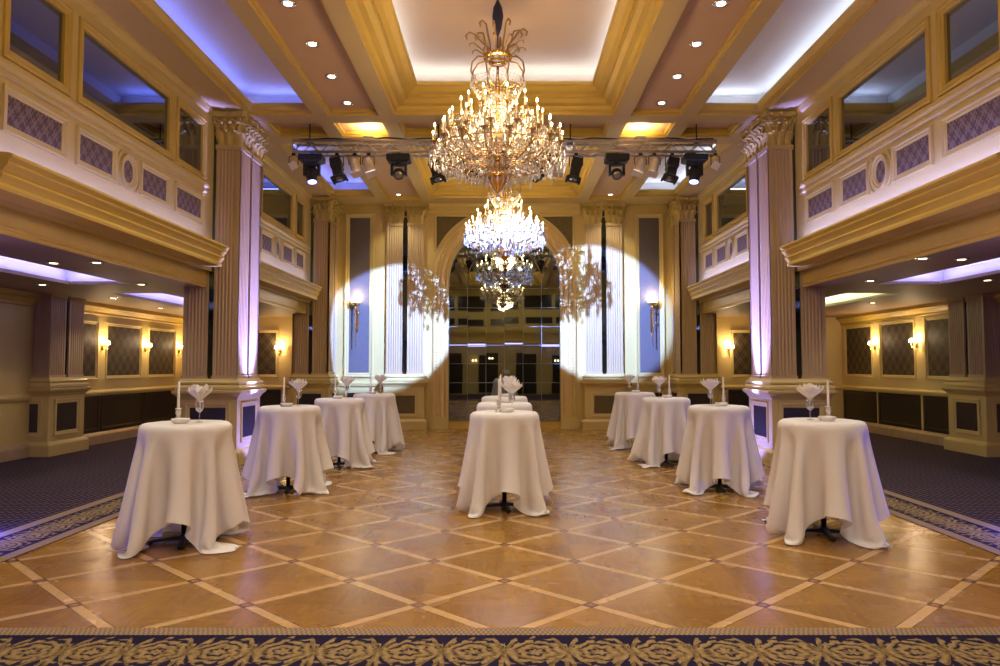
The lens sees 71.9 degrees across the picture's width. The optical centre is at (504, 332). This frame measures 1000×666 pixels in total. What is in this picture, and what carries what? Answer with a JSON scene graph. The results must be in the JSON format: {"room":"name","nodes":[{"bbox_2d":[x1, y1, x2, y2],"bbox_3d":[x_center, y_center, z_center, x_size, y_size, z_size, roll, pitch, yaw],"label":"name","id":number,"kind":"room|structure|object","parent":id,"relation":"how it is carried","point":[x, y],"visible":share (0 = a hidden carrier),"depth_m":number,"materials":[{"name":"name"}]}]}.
{"room":"event hall","nodes":[
{"label":"event hall","id":0,"kind":"room"},
{"bbox_2d":[0,287,182,462],"bbox_3d":[-8.530,0.369,8.142,0.240,3.300,20.700,0,-3,0],"label":"wall","id":1,"kind":"structure","parent":0,"point":[132,387],"depth_m":14.78,"materials":[{"name":"beige paint"}]},
{"bbox_2d":[100,340,109,349],"bbox_3d":[-8.498,0.264,14.634,0.165,0.210,0.260,0,-3,0],"label":"wall sconce","id":2,"kind":"object","parent":1,"relation":"attached to","point":[103,342],"visible":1,"depth_m":14.60,"materials":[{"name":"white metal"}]},
{"bbox_2d":[0,234,303,316],"bbox_3d":[-6.758,-1.041,8.159,3.585,0.240,20.600,0,-3,0],"label":"ceiling","id":3,"kind":"structure","parent":0,"point":[23,266],"depth_m":11.09,"materials":[{"name":"brown paint"}]},
{"bbox_2d":[0,0,311,302],"bbox_3d":[-4.915,-2.562,8.082,0.170,2.750,20.300,0,-3,0],"label":"wall","id":4,"kind":"structure","parent":0,"point":[44,126],"depth_m":8.64,"materials":[{"name":"beige paint"}]},
{"bbox_2d":[2,0,73,96],"bbox_3d":[-4.888,-3.168,7.240,0.085,1.000,1.040,0,-3,0],"label":"window","id":5,"kind":"structure","parent":4,"relation":"in","point":[37,35],"depth_m":7.32,"materials":[{"name":"paint"}]},
{"bbox_2d":[0,151,228,286],"bbox_3d":[-4.747,-1.226,8.854,0.505,0.684,5.230,0,-3,0],"label":"trim","id":6,"kind":"structure","parent":4,"relation":"attached to","point":[26,183],"depth_m":7.95,"materials":[{"name":"paint"}]},
{"bbox_2d":[76,16,174,160],"bbox_3d":[-4.888,-3.083,9.023,0.085,1.000,2.270,0,-3,0],"label":"window","id":7,"kind":"structure","parent":4,"relation":"in","point":[111,84],"depth_m":8.88,"materials":[{"name":"paint"}]},
{"bbox_2d":[175,96,207,180],"bbox_3d":[-4.888,-3.000,10.756,0.085,1.000,1.020,0,-3,0],"label":"window","id":8,"kind":"structure","parent":4,"relation":"in","point":[191,127],"depth_m":10.80,"materials":[{"name":"paint"}]},
{"bbox_2d":[261,167,294,234],"bbox_3d":[-4.888,-2.803,14.876,0.085,1.000,2.110,0,-3,0],"label":"window","id":9,"kind":"structure","parent":4,"relation":"in","point":[277,199],"depth_m":14.88,"materials":[{"name":"paint"}]},
{"bbox_2d":[259,260,321,313],"bbox_3d":[-4.747,-0.937,14.912,0.505,0.684,4.600,0,-3,0],"label":"trim","id":10,"kind":"structure","parent":4,"relation":"attached to","point":[272,277],"depth_m":14.88,"materials":[{"name":"paint"}]},
{"bbox_2d":[295,194,305,242],"bbox_3d":[-4.888,-2.725,16.489,0.085,1.000,0.780,0,-3,0],"label":"window","id":11,"kind":"structure","parent":4,"relation":"in","point":[300,207],"depth_m":16.59,"materials":[{"name":"paint"}]},
{"bbox_2d":[258,317,292,406],"bbox_3d":[-6.625,0.860,18.395,4.050,3.300,0.170,0,-3,0],"label":"wall","id":12,"kind":"structure","parent":0,"point":[273,367],"depth_m":18.39,"materials":[{"name":"paint"}]},
{"bbox_2d":[0,428,999,627],"bbox_3d":[0.000,2.198,11.208,9.200,0.060,14.600,0,-3,0],"label":"floor","id":13,"kind":"structure","parent":0,"point":[620,543],"depth_m":5.62,"materials":[{"name":"brown wood"}]},
{"bbox_2d":[148,524,218,549],"bbox_3d":[-2.980,1.394,6.441,0.746,1.090,0.746,1,-3,-12],"label":"cocktail table","id":14,"kind":"object","parent":13,"relation":"on","point":[181,537],"visible":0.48,"depth_m":6.35,"materials":[{"name":"black metal"}]},
{"bbox_2d":[111,420,250,558],"bbox_3d":[-2.978,1.383,6.455,1.099,1.090,1.183,1,-3,-12],"label":"tablecloth","id":15,"kind":"object","parent":14,"relation":"on","point":[188,474],"visible":0.99,"depth_m":6.10,"materials":[{"name":"white fabric"}]},
{"bbox_2d":[175,408,181,417],"bbox_3d":[-3.050,0.769,6.451,0.096,0.134,0.096,0,-3,0],"label":"candlestick","id":16,"kind":"object","parent":15,"relation":"on","point":[178,410],"visible":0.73,"depth_m":6.43,"materials":[{"name":"white ceramic"}]},
{"bbox_2d":[177,382,179,407],"bbox_3d":[-3.050,0.574,6.460,0.025,0.256,0.025,0,-3,0],"label":"taper candle","id":17,"kind":"object","parent":16,"relation":"on","point":[178,391],"visible":1,"depth_m":6.45,"materials":[{"name":"white wax"}]},
{"bbox_2d":[171,418,189,423],"bbox_3d":[-2.980,0.809,6.349,0.164,0.045,0.164,0,-3,0],"label":"dish","id":18,"kind":"object","parent":15,"relation":"on","point":[174,420],"visible":1,"depth_m":6.29,"materials":[{"name":"white ceramic"}]},
{"bbox_3d":[-2.865,0.736,6.482,0.080,0.205,0.079,0,-3,0],"label":"wine glass","id":19,"kind":"object","parent":15,"relation":"on","visible":0},
{"bbox_2d":[186,384,212,408],"bbox_3d":[-2.865,0.595,6.489,0.236,0.236,0.252,1,-3,-21],"label":"napkin","id":20,"kind":"object","parent":19,"relation":"in","point":[198,392],"visible":1,"depth_m":6.43,"materials":[{"name":"white fabric"}]},
{"bbox_2d":[278,476,293,493],"bbox_3d":[-2.840,1.521,9.088,0.746,1.090,0.746,0,-3,-6],"label":"cocktail table","id":21,"kind":"object","parent":13,"relation":"on","point":[288,486],"visible":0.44,"depth_m":9.03,"materials":[{"name":"black metal"}]},
{"bbox_2d":[242,405,333,496],"bbox_3d":[-2.840,1.509,9.090,1.181,1.090,1.128,0,-3,-6],"label":"tablecloth","id":22,"kind":"object","parent":21,"relation":"on","point":[291,441],"visible":0.99,"depth_m":8.76,"materials":[{"name":"white fabric"}]},
{"bbox_3d":[-2.725,0.862,9.129,0.080,0.205,0.079,0,-3,0],"label":"wine glass","id":23,"kind":"object","parent":22,"relation":"on","visible":0},
{"bbox_2d":[289,378,307,395],"bbox_3d":[-2.729,0.720,9.139,0.216,0.239,0.266,-2,-3,38],"label":"napkin","id":24,"kind":"object","parent":23,"relation":"in","point":[298,384],"visible":1,"depth_m":9.09,"materials":[{"name":"white fabric"}]},
{"bbox_2d":[333,457,344,468],"bbox_3d":[-2.700,1.626,11.285,0.746,1.090,0.746,0,-3,-10],"label":"cocktail table","id":25,"kind":"object","parent":13,"relation":"on","point":[339,463],"visible":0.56,"depth_m":11.24,"materials":[{"name":"black metal"}]},
{"bbox_2d":[314,397,375,468],"bbox_3d":[-2.704,1.613,11.274,1.205,1.090,1.186,0,-3,-9],"label":"tablecloth","id":26,"kind":"object","parent":25,"relation":"on","point":[345,421],"visible":0.62,"depth_m":10.97,"materials":[{"name":"white fabric"}]},
{"bbox_3d":[-2.585,0.967,11.327,0.080,0.205,0.079,0,-3,0],"label":"wine glass","id":27,"kind":"object","parent":26,"relation":"on","visible":0},
{"bbox_2d":[340,376,354,390],"bbox_3d":[-2.580,0.827,11.328,0.261,0.235,0.217,3,-4,-44],"label":"napkin","id":28,"kind":"object","parent":27,"relation":"in","point":[346,380],"visible":1,"depth_m":11.28,"materials":[{"name":"white fabric"}]},
{"bbox_2d":[381,203,428,429],"bbox_3d":[-2.600,-0.455,18.152,1.230,5.902,0.610,0,-3,0],"label":"pilaster","id":29,"kind":"object","parent":13,"relation":"on","point":[406,379],"visible":0.98,"depth_m":18.06,"materials":[{"name":"beige paint"}]},
{"bbox_2d":[486,492,513,512],"bbox_3d":[0.000,1.467,7.969,0.746,1.090,0.746,0,-3,-2],"label":"cocktail table","id":30,"kind":"object","parent":13,"relation":"on","point":[503,502],"visible":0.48,"depth_m":7.91,"materials":[{"name":"black metal"}]},
{"bbox_2d":[456,410,552,517],"bbox_3d":[0.002,1.455,7.970,1.128,1.090,1.181,0,-3,-2],"label":"tablecloth","id":31,"kind":"object","parent":30,"relation":"on","point":[505,452],"visible":0.98,"depth_m":7.64,"materials":[{"name":"white fabric"}]},
{"bbox_2d":[500,408,513,412],"bbox_3d":[0.030,0.882,7.877,0.164,0.045,0.164,0,-3,0],"label":"dish","id":32,"kind":"object","parent":31,"relation":"on","point":[505,410],"visible":1,"depth_m":7.82,"materials":[{"name":"white ceramic"}]},
{"bbox_3d":[0.085,0.809,8.011,0.080,0.205,0.079,0,-3,0],"label":"wine glass","id":33,"kind":"object","parent":31,"relation":"on","visible":0},
{"bbox_2d":[501,380,522,400],"bbox_3d":[0.085,0.666,8.012,0.266,0.239,0.216,0,-3,-4],"label":"napkin","id":34,"kind":"object","parent":33,"relation":"in","point":[512,387],"visible":1,"depth_m":7.98,"materials":[{"name":"white fabric"}]},
{"bbox_2d":[580,203,628,429],"bbox_3d":[2.600,-0.455,18.152,1.230,5.902,0.610,0,-3,0],"label":"pilaster","id":35,"kind":"object","parent":13,"relation":"on","point":[603,377],"visible":0.98,"depth_m":18.06,"materials":[{"name":"beige paint"}]},
{"bbox_2d":[662,453,678,465],"bbox_3d":[2.700,1.638,11.535,0.746,1.090,0.746,0,-3,-1],"label":"cocktail table","id":36,"kind":"object","parent":13,"relation":"on","point":[670,462],"visible":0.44,"depth_m":11.49,"materials":[{"name":"black metal"}]},
{"bbox_2d":[627,397,690,467],"bbox_3d":[2.687,1.626,11.540,1.183,1.090,1.099,0,-3,-1],"label":"tablecloth","id":37,"kind":"object","parent":36,"relation":"on","point":[661,427],"visible":0.71,"depth_m":11.21,"materials":[{"name":"white fabric"}]},
{"bbox_3d":[2.595,0.979,11.576,0.080,0.205,0.079,0,-3,0],"label":"wine glass","id":38,"kind":"object","parent":37,"relation":"on","visible":0},
{"bbox_2d":[652,376,666,389],"bbox_3d":[2.595,0.839,11.583,0.252,0.236,0.236,-2,-3,31],"label":"napkin","id":39,"kind":"object","parent":38,"relation":"in","point":[661,379],"visible":1,"depth_m":11.54,"materials":[{"name":"white fabric"}]},
{"bbox_2d":[709,478,730,492],"bbox_3d":[2.860,1.526,9.188,0.746,1.090,0.746,-1,-3,14],"label":"cocktail table","id":40,"kind":"object","parent":13,"relation":"on","point":[719,484],"visible":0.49,"depth_m":9.13,"materials":[{"name":"black metal"}]},
{"bbox_2d":[675,404,764,496],"bbox_3d":[2.851,1.514,9.197,1.186,1.090,1.205,-1,-3,14],"label":"tablecloth","id":41,"kind":"object","parent":40,"relation":"on","point":[719,441],"visible":1,"depth_m":8.87,"materials":[{"name":"white fabric"}]},
{"bbox_3d":[2.755,0.867,9.229,0.080,0.205,0.079,0,-3,0],"label":"wine glass","id":42,"kind":"object","parent":41,"relation":"on","visible":0},
{"bbox_2d":[700,378,718,395],"bbox_3d":[2.753,0.727,9.243,0.261,0.235,0.217,1,-3,-13],"label":"napkin","id":43,"kind":"object","parent":42,"relation":"in","point":[709,384],"visible":1,"depth_m":9.19,"materials":[{"name":"white fabric"}]},
{"bbox_2d":[805,516,840,541],"bbox_3d":[3.100,1.408,6.720,0.746,1.090,0.746,-1,-3,16],"label":"cocktail table","id":44,"kind":"object","parent":13,"relation":"on","point":[823,528],"visible":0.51,"depth_m":6.67,"materials":[{"name":"black metal"}]},
{"bbox_2d":[762,418,890,548],"bbox_3d":[3.102,1.396,6.720,1.128,1.090,1.181,-1,-3,16],"label":"tablecloth","id":45,"kind":"object","parent":44,"relation":"on","point":[820,469],"visible":0.99,"depth_m":6.40,"materials":[{"name":"white fabric"}]},
{"bbox_2d":[818,416,835,420],"bbox_3d":[3.100,0.823,6.628,0.164,0.045,0.164,0,-3,0],"label":"dish","id":46,"kind":"object","parent":45,"relation":"on","point":[822,418],"visible":1,"depth_m":6.58,"materials":[{"name":"white ceramic"}]},
{"bbox_2d":[825,406,831,415],"bbox_3d":[3.160,0.783,6.730,0.096,0.134,0.096,0,-3,0],"label":"candlestick","id":47,"kind":"object","parent":45,"relation":"on","point":[828,408],"visible":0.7,"depth_m":6.71,"materials":[{"name":"white ceramic"}]},
{"bbox_2d":[827,381,829,405],"bbox_3d":[3.160,0.588,6.740,0.025,0.256,0.025,0,-3,0],"label":"taper candle","id":48,"kind":"object","parent":47,"relation":"in","point":[828,400],"visible":1,"depth_m":6.73,"materials":[{"name":"white wax"}]},
{"bbox_3d":[2.995,0.749,6.762,0.080,0.205,0.079,0,-3,0],"label":"wine glass","id":49,"kind":"object","parent":45,"relation":"on","visible":0},
{"bbox_2d":[796,383,823,406],"bbox_3d":[2.994,0.607,6.764,0.266,0.239,0.216,0,-3,6],"label":"napkin","id":50,"kind":"object","parent":49,"relation":"in","point":[809,391],"visible":1,"depth_m":6.72,"materials":[{"name":"white fabric"}]},
{"bbox_3d":[-2.500,1.719,13.233,0.746,1.090,0.746,0,-3,6],"label":"cocktail table","id":51,"kind":"object","parent":13,"relation":"on","visible":0},
{"bbox_2d":[353,393,404,454],"bbox_3d":[-2.494,1.708,13.246,1.099,1.090,1.183,0,-3,6],"label":"tablecloth","id":52,"kind":"object","parent":51,"relation":"on","point":[382,413],"visible":0.58,"depth_m":12.92,"materials":[{"name":"white fabric"}]},
{"bbox_3d":[-2.385,1.060,13.274,0.080,0.205,0.079,0,-3,0],"label":"wine glass","id":53,"kind":"object","parent":52,"relation":"on","visible":0},
{"bbox_2d":[374,375,386,386],"bbox_3d":[-2.385,0.920,13.281,0.252,0.236,0.236,1,-3,-25],"label":"napkin","id":54,"kind":"object","parent":53,"relation":"in","point":[381,378],"visible":1,"depth_m":13.23,"materials":[{"name":"white fabric"}]},
{"bbox_3d":[0.000,1.564,9.987,0.746,1.090,0.746,0,-3,-3],"label":"cocktail table","id":55,"kind":"object","parent":13,"relation":"on","visible":0},
{"bbox_2d":[477,401,531,410],"bbox_3d":[-0.011,1.552,9.993,1.186,1.090,1.205,0,-3,-3],"label":"tablecloth","id":56,"kind":"object","parent":55,"relation":"on","point":[492,405],"visible":0.12,"depth_m":9.73,"materials":[{"name":"white fabric"}]},
{"bbox_3d":[0.000,1.662,12.034,0.746,1.090,0.746,0,-3,-3],"label":"cocktail table","id":57,"kind":"object","parent":13,"relation":"on","visible":0},
{"bbox_2d":[481,396,527,401],"bbox_3d":[-0.004,1.649,12.022,1.099,1.090,1.183,0,-3,-3],"label":"tablecloth","id":58,"kind":"object","parent":57,"relation":"on","point":[485,398],"visible":0.07,"depth_m":11.79,"materials":[{"name":"white fabric"}]},
{"bbox_3d":[2.620,1.748,13.832,0.746,1.090,0.746,-1,-3,11],"label":"cocktail table","id":59,"kind":"object","parent":13,"relation":"on","visible":0},
{"bbox_2d":[606,392,655,449],"bbox_3d":[2.620,1.736,13.835,1.181,1.090,1.128,-1,-3,11],"label":"tablecloth","id":60,"kind":"object","parent":59,"relation":"on","point":[626,410],"visible":0.62,"depth_m":13.54,"materials":[{"name":"white fabric"}]},
{"bbox_3d":[2.515,1.089,13.874,0.080,0.205,0.079,0,-3,0],"label":"wine glass","id":61,"kind":"object","parent":60,"relation":"on","visible":0},
{"bbox_2d":[623,374,634,385],"bbox_3d":[2.513,0.947,13.885,0.266,0.239,0.216,1,-3,-24],"label":"napkin","id":62,"kind":"object","parent":61,"relation":"in","point":[629,378],"visible":1,"depth_m":13.83,"materials":[{"name":"white fabric"}]},
{"bbox_2d":[0,432,999,665],"bbox_3d":[0.200,2.035,8.012,19.600,0.060,21.000,0,-3,0],"label":"carpet","id":63,"kind":"structure","parent":0,"point":[18,646],"depth_m":4.14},
{"bbox_2d":[27,294,91,456],"bbox_3d":[-8.645,0.781,12.977,1.040,2.940,1.230,0,-3,0],"label":"pier","id":64,"kind":"object","parent":63,"relation":"on","point":[58,385],"visible":0.7,"depth_m":12.68,"materials":[{"name":"beige paint"}]},
{"bbox_2d":[171,110,270,465],"bbox_3d":[-4.870,-0.750,11.950,1.260,5.900,1.360,0,-3,0],"label":"pier","id":65,"kind":"object","parent":63,"relation":"on","point":[220,350],"visible":0.64,"depth_m":11.51,"materials":[{"name":"beige paint"}]},
{"bbox_2d":[286,196,343,404],"bbox_3d":[-4.850,-0.470,17.795,1.260,5.900,1.425,0,-3,0],"label":"pier","id":66,"kind":"object","parent":63,"relation":"on","point":[314,333],"visible":0.54,"depth_m":17.28,"materials":[{"name":"beige paint"}]},
{"bbox_2d":[665,196,721,404],"bbox_3d":[4.850,-0.470,17.795,1.260,5.900,1.425,0,-3,0],"label":"pier","id":67,"kind":"object","parent":63,"relation":"on","point":[694,333],"visible":0.55,"depth_m":17.29,"materials":[{"name":"beige paint"}]},
{"bbox_2d":[738,110,837,465],"bbox_3d":[4.870,-0.750,11.950,1.260,5.900,1.360,0,-3,0],"label":"pier","id":68,"kind":"object","parent":63,"relation":"on","point":[788,318],"visible":0.66,"depth_m":11.51,"materials":[{"name":"beige paint"}]},
{"bbox_2d":[941,294,999,456],"bbox_3d":[9.100,0.781,12.977,1.030,2.940,1.230,0,-3,0],"label":"pier","id":69,"kind":"object","parent":63,"relation":"on","point":[972,386],"visible":0.98,"depth_m":12.74,"materials":[{"name":"beige paint"}]},
{"bbox_2d":[92,0,916,204],"bbox_3d":[0.000,-4.627,8.331,10.560,1.500,20.800,0,-3,0],"label":"ceiling","id":70,"kind":"structure","parent":0,"point":[600,68],"depth_m":10.55,"materials":[{"name":"beige paint"}]},
{"bbox_2d":[280,0,296,7],"bbox_3d":[-2.610,-3.995,8.323,0.196,0.062,0.196,0,-3,0],"label":"recessed light","id":71,"kind":"object","parent":70,"relation":"in","point":[285,3],"visible":0.98,"depth_m":8.33,"materials":[{"name":"silver metal"}]},
{"bbox_2d":[305,41,319,47],"bbox_3d":[-2.610,-3.945,9.371,0.196,0.062,0.196,0,-3,0],"label":"recessed light","id":72,"kind":"object","parent":70,"relation":"in","point":[313,44],"visible":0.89,"depth_m":9.36,"materials":[{"name":"silver metal"}]},
{"bbox_2d":[325,74,337,79],"bbox_3d":[-2.610,-3.895,10.419,0.196,0.062,0.196,0,-3,0],"label":"recessed light","id":73,"kind":"object","parent":70,"relation":"in","point":[328,76],"visible":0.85,"depth_m":10.40,"materials":[{"name":"silver metal"}]},
{"bbox_2d":[428,0,566,196],"bbox_3d":[-0.090,-3.241,9.165,1.821,2.910,1.821,-3,-4,45],"label":"crystal chandelier","id":74,"kind":"object","parent":70,"relation":"hanging from","point":[498,177],"visible":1,"depth_m":8.95,"materials":[{"name":"gold metal"}]},
{"bbox_2d":[292,124,716,156],"bbox_3d":[0.000,-3.526,12.583,7.664,0.574,0.308,0,-3,0],"label":"lighting truss","id":75,"kind":"object","parent":70,"relation":"hanging from","point":[695,142],"visible":0.66,"depth_m":12.44,"materials":[{"name":"metal"}]},
{"bbox_2d":[288,153,298,170],"bbox_3d":[-3.788,-3.071,12.432,0.201,0.341,0.253,0,-3,0],"label":"light","id":76,"kind":"object","parent":75,"relation":"hanging from","point":[293,165],"visible":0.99,"depth_m":12.34,"materials":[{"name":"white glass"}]},
{"bbox_2d":[298,153,325,183],"bbox_3d":[-3.470,-2.960,12.426,0.420,0.564,0.280,0,-3,0],"label":"light","id":77,"kind":"object","parent":75,"relation":"hanging from","point":[310,161],"visible":1,"depth_m":12.34,"materials":[{"name":"black metal"}]},
{"bbox_2d":[329,153,348,184],"bbox_3d":[-2.979,-2.956,12.393,0.343,0.575,0.323,0,-3,0],"label":"spotlight","id":78,"kind":"object","parent":75,"relation":"hanging from","point":[336,164],"visible":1,"depth_m":12.33,"materials":[{"name":"black metal"}]},
{"bbox_2d":[348,153,363,178],"bbox_3d":[-2.677,-3.016,12.404,0.273,0.454,0.243,0,-3,0],"label":"spotlight","id":79,"kind":"object","parent":75,"relation":"hanging from","point":[356,172],"visible":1,"depth_m":12.37,"materials":[{"name":"white metal"}]},
{"bbox_2d":[362,153,377,178],"bbox_3d":[-2.422,-3.015,12.404,0.284,0.455,0.243,0,-3,0],"label":"spotlight","id":80,"kind":"object","parent":75,"relation":"hanging from","point":[370,170],"visible":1,"depth_m":12.37,"materials":[{"name":"white metal"}]},
{"bbox_2d":[386,153,411,179],"bbox_3d":[-1.900,-2.983,12.414,0.420,0.519,0.338,0,-3,0],"label":"light","id":81,"kind":"object","parent":75,"relation":"hanging from","point":[395,159],"visible":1,"depth_m":12.31,"materials":[{"name":"black metal"}]},
{"bbox_2d":[428,157,445,184],"bbox_3d":[-1.214,-2.958,12.401,0.330,0.570,0.286,0,-3,0],"label":"spotlight","id":82,"kind":"object","parent":75,"relation":"hanging from","point":[435,178],"visible":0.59,"depth_m":12.32,"materials":[{"name":"black metal"}]},
{"bbox_2d":[530,153,550,182],"bbox_3d":[0.620,-2.984,12.439,0.420,0.514,0.334,0,-3,0],"label":"light","id":83,"kind":"object","parent":75,"relation":"hanging from","point":[542,174],"visible":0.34,"depth_m":12.34,"materials":[{"name":"metal"}]},
{"bbox_2d":[552,156,563,177],"bbox_3d":[0.972,-3.021,12.408,0.243,0.444,0.232,0,-3,0],"label":"spotlight","id":84,"kind":"object","parent":75,"relation":"hanging from","point":[555,174],"visible":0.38,"depth_m":12.36,"materials":[{"name":"white metal"}]},
{"bbox_2d":[565,153,582,184],"bbox_3d":[1.254,-2.958,12.401,0.330,0.570,0.286,0,-3,0],"label":"spotlight","id":85,"kind":"object","parent":75,"relation":"hanging from","point":[576,165],"visible":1,"depth_m":12.33,"materials":[{"name":"black metal"}]},
{"bbox_2d":[604,153,629,179],"bbox_3d":[2.020,-2.983,12.414,0.420,0.519,0.338,0,-3,0],"label":"light","id":86,"kind":"object","parent":75,"relation":"hanging from","point":[610,159],"visible":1,"depth_m":12.30,"materials":[{"name":"black metal"}]},
{"bbox_2d":[631,153,646,178],"bbox_3d":[2.422,-3.015,12.404,0.284,0.455,0.243,0,-3,0],"label":"spotlight","id":87,"kind":"object","parent":75,"relation":"hanging from","point":[638,170],"visible":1,"depth_m":12.37,"materials":[{"name":"white metal"}]},
{"bbox_2d":[645,153,660,178],"bbox_3d":[2.677,-3.016,12.404,0.273,0.454,0.243,0,-3,0],"label":"spotlight","id":88,"kind":"object","parent":75,"relation":"hanging from","point":[652,172],"visible":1,"depth_m":12.37,"materials":[{"name":"white metal"}]},
{"bbox_2d":[660,153,679,184],"bbox_3d":[2.979,-2.956,12.393,0.343,0.575,0.323,0,-3,0],"label":"spotlight","id":89,"kind":"object","parent":75,"relation":"hanging from","point":[672,164],"visible":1,"depth_m":12.33,"materials":[{"name":"black metal"}]},
{"bbox_2d":[681,153,707,183],"bbox_3d":[3.420,-2.960,12.426,0.420,0.564,0.280,0,-3,0],"label":"light","id":90,"kind":"object","parent":75,"relation":"hanging from","point":[695,161],"visible":1,"depth_m":12.33,"materials":[{"name":"black metal"}]},
{"bbox_2d":[710,153,720,170],"bbox_3d":[3.788,-3.071,12.432,0.201,0.341,0.253,0,-3,0],"label":"light","id":91,"kind":"object","parent":75,"relation":"hanging from","point":[715,165],"visible":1,"depth_m":12.35,"materials":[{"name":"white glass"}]},
{"bbox_2d":[463,147,545,263],"bbox_3d":[0.000,-2.969,15.259,1.821,2.910,1.821,-2,-3,38],"label":"crystal chandelier","id":92,"kind":"object","parent":70,"relation":"hanging from","point":[489,232],"visible":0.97,"depth_m":14.99,"materials":[{"name":"clear glass"}]},
{"bbox_2d":[345,0,663,197],"bbox_3d":[0.000,-4.196,8.986,3.900,0.700,17.310,0,-3,0],"label":"coffer","id":93,"kind":"object","parent":70,"relation":"on","point":[584,60],"depth_m":10.88,"materials":[{"name":"paint"}]},
{"bbox_2d":[671,74,683,79],"bbox_3d":[2.610,-3.895,10.419,0.196,0.062,0.196,0,-3,0],"label":"recessed light","id":94,"kind":"object","parent":70,"relation":"in","point":[675,76],"visible":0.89,"depth_m":10.40,"materials":[{"name":"silver metal"}]},
{"bbox_2d":[689,41,703,47],"bbox_3d":[2.610,-3.945,9.371,0.196,0.062,0.196,0,-3,0],"label":"recessed light","id":95,"kind":"object","parent":70,"relation":"in","point":[695,44],"visible":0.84,"depth_m":9.36,"materials":[{"name":"silver metal"}]},
{"bbox_2d":[712,0,728,7],"bbox_3d":[2.610,-3.995,8.323,0.196,0.062,0.196,0,-3,0],"label":"recessed light","id":96,"kind":"object","parent":70,"relation":"in","point":[719,3],"visible":0.98,"depth_m":8.33,"materials":[{"name":"silver metal"}]},
{"bbox_2d":[337,203,671,428],"bbox_3d":[0.000,-0.602,18.177,9.400,6.200,0.345,0,-3,0],"label":"wall","id":97,"kind":"structure","parent":0,"point":[362,231],"depth_m":18.14,"materials":[{"name":"beige paint"}]},
{"bbox_2d":[350,299,360,345],"bbox_3d":[-3.880,-0.264,17.967,0.277,1.227,0.277,-3,-4,45],"label":"sconce","id":98,"kind":"object","parent":97,"relation":"attached to","point":[355,302],"visible":1,"depth_m":17.96,"materials":[{"name":"gold metal"}]},
{"bbox_2d":[449,227,559,427],"bbox_3d":[0.000,-0.168,18.234,2.980,5.338,0.170,0,-3,0],"label":"mirror","id":99,"kind":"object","parent":97,"relation":"in","point":[504,319],"depth_m":18.27,"materials":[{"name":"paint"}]},
{"bbox_2d":[647,299,657,345],"bbox_3d":[3.860,-0.264,17.967,0.277,1.227,0.277,-3,-4,45],"label":"sconce","id":100,"kind":"object","parent":97,"relation":"attached to","point":[651,302],"visible":1,"depth_m":17.96,"materials":[{"name":"gold metal"}]},
{"bbox_2d":[716,317,843,418],"bbox_3d":[6.850,0.860,18.395,4.500,3.300,0.170,0,-3,0],"label":"wall","id":101,"kind":"structure","parent":0,"point":[735,366],"depth_m":18.39,"materials":[{"name":"paint"}]},
{"bbox_2d":[697,0,999,302],"bbox_3d":[4.915,-2.562,8.082,0.170,2.750,20.300,0,-3,0],"label":"wall","id":102,"kind":"structure","parent":0,"point":[960,128],"depth_m":8.75,"materials":[{"name":"beige paint"}]},
{"bbox_2d":[703,194,713,242],"bbox_3d":[4.888,-2.725,16.489,0.085,1.000,0.780,0,-3,0],"label":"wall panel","id":103,"kind":"structure","parent":102,"relation":"in","point":[708,207],"depth_m":16.59,"materials":[{"name":"paint"}]},
{"bbox_2d":[687,260,749,313],"bbox_3d":[4.747,-0.937,14.912,0.505,0.684,4.600,0,-3,0],"label":"trim","id":104,"kind":"structure","parent":102,"relation":"attached to","point":[736,277],"depth_m":14.88,"materials":[{"name":"paint"}]},
{"bbox_2d":[714,167,747,234],"bbox_3d":[4.888,-2.803,14.876,0.085,1.000,2.110,0,-3,0],"label":"window","id":105,"kind":"structure","parent":102,"relation":"in","point":[731,199],"depth_m":14.88,"materials":[{"name":"paint"}]},
{"bbox_2d":[801,96,833,180],"bbox_3d":[4.888,-3.000,10.756,0.085,1.000,1.020,0,-3,0],"label":"window","id":106,"kind":"structure","parent":102,"relation":"in","point":[816,127],"depth_m":10.80,"materials":[{"name":"paint"}]},
{"bbox_2d":[834,16,932,160],"bbox_3d":[4.888,-3.083,9.023,0.085,1.000,2.270,0,-3,0],"label":"window","id":107,"kind":"structure","parent":102,"relation":"in","point":[897,84],"depth_m":8.88,"materials":[{"name":"paint"}]},
{"bbox_2d":[780,152,999,286],"bbox_3d":[4.747,-1.226,8.854,0.505,0.684,5.230,0,-3,0],"label":"trim","id":108,"kind":"structure","parent":102,"relation":"attached to","point":[974,186],"depth_m":8.08,"materials":[{"name":"paint"}]},
{"bbox_2d":[935,0,999,96],"bbox_3d":[4.888,-3.168,7.240,0.085,1.000,1.040,0,-3,0],"label":"window","id":109,"kind":"structure","parent":102,"relation":"in","point":[967,31],"depth_m":7.36,"materials":[{"name":"paint"}]},
{"bbox_2d":[705,237,999,316],"bbox_3d":[6.982,-1.041,8.159,4.035,0.240,20.600,0,-3,0],"label":"ceiling","id":110,"kind":"structure","parent":0,"point":[938,278],"depth_m":11.24,"materials":[{"name":"brown paint"}]},
{"bbox_2d":[836,293,999,445],"bbox_3d":[8.980,0.369,8.142,0.240,3.300,20.700,0,-3,0],"label":"wall","id":111,"kind":"structure","parent":0,"point":[894,388],"depth_m":15.68,"materials":[{"name":"paint"}]},
{"bbox_2d":[909,338,918,347],"bbox_3d":[8.947,0.224,15.037,0.165,0.210,0.260,0,-3,0],"label":"wall sconce","id":112,"kind":"object","parent":111,"relation":"attached to","point":[915,340],"visible":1,"depth_m":15.00,"materials":[{"name":"white glass"}]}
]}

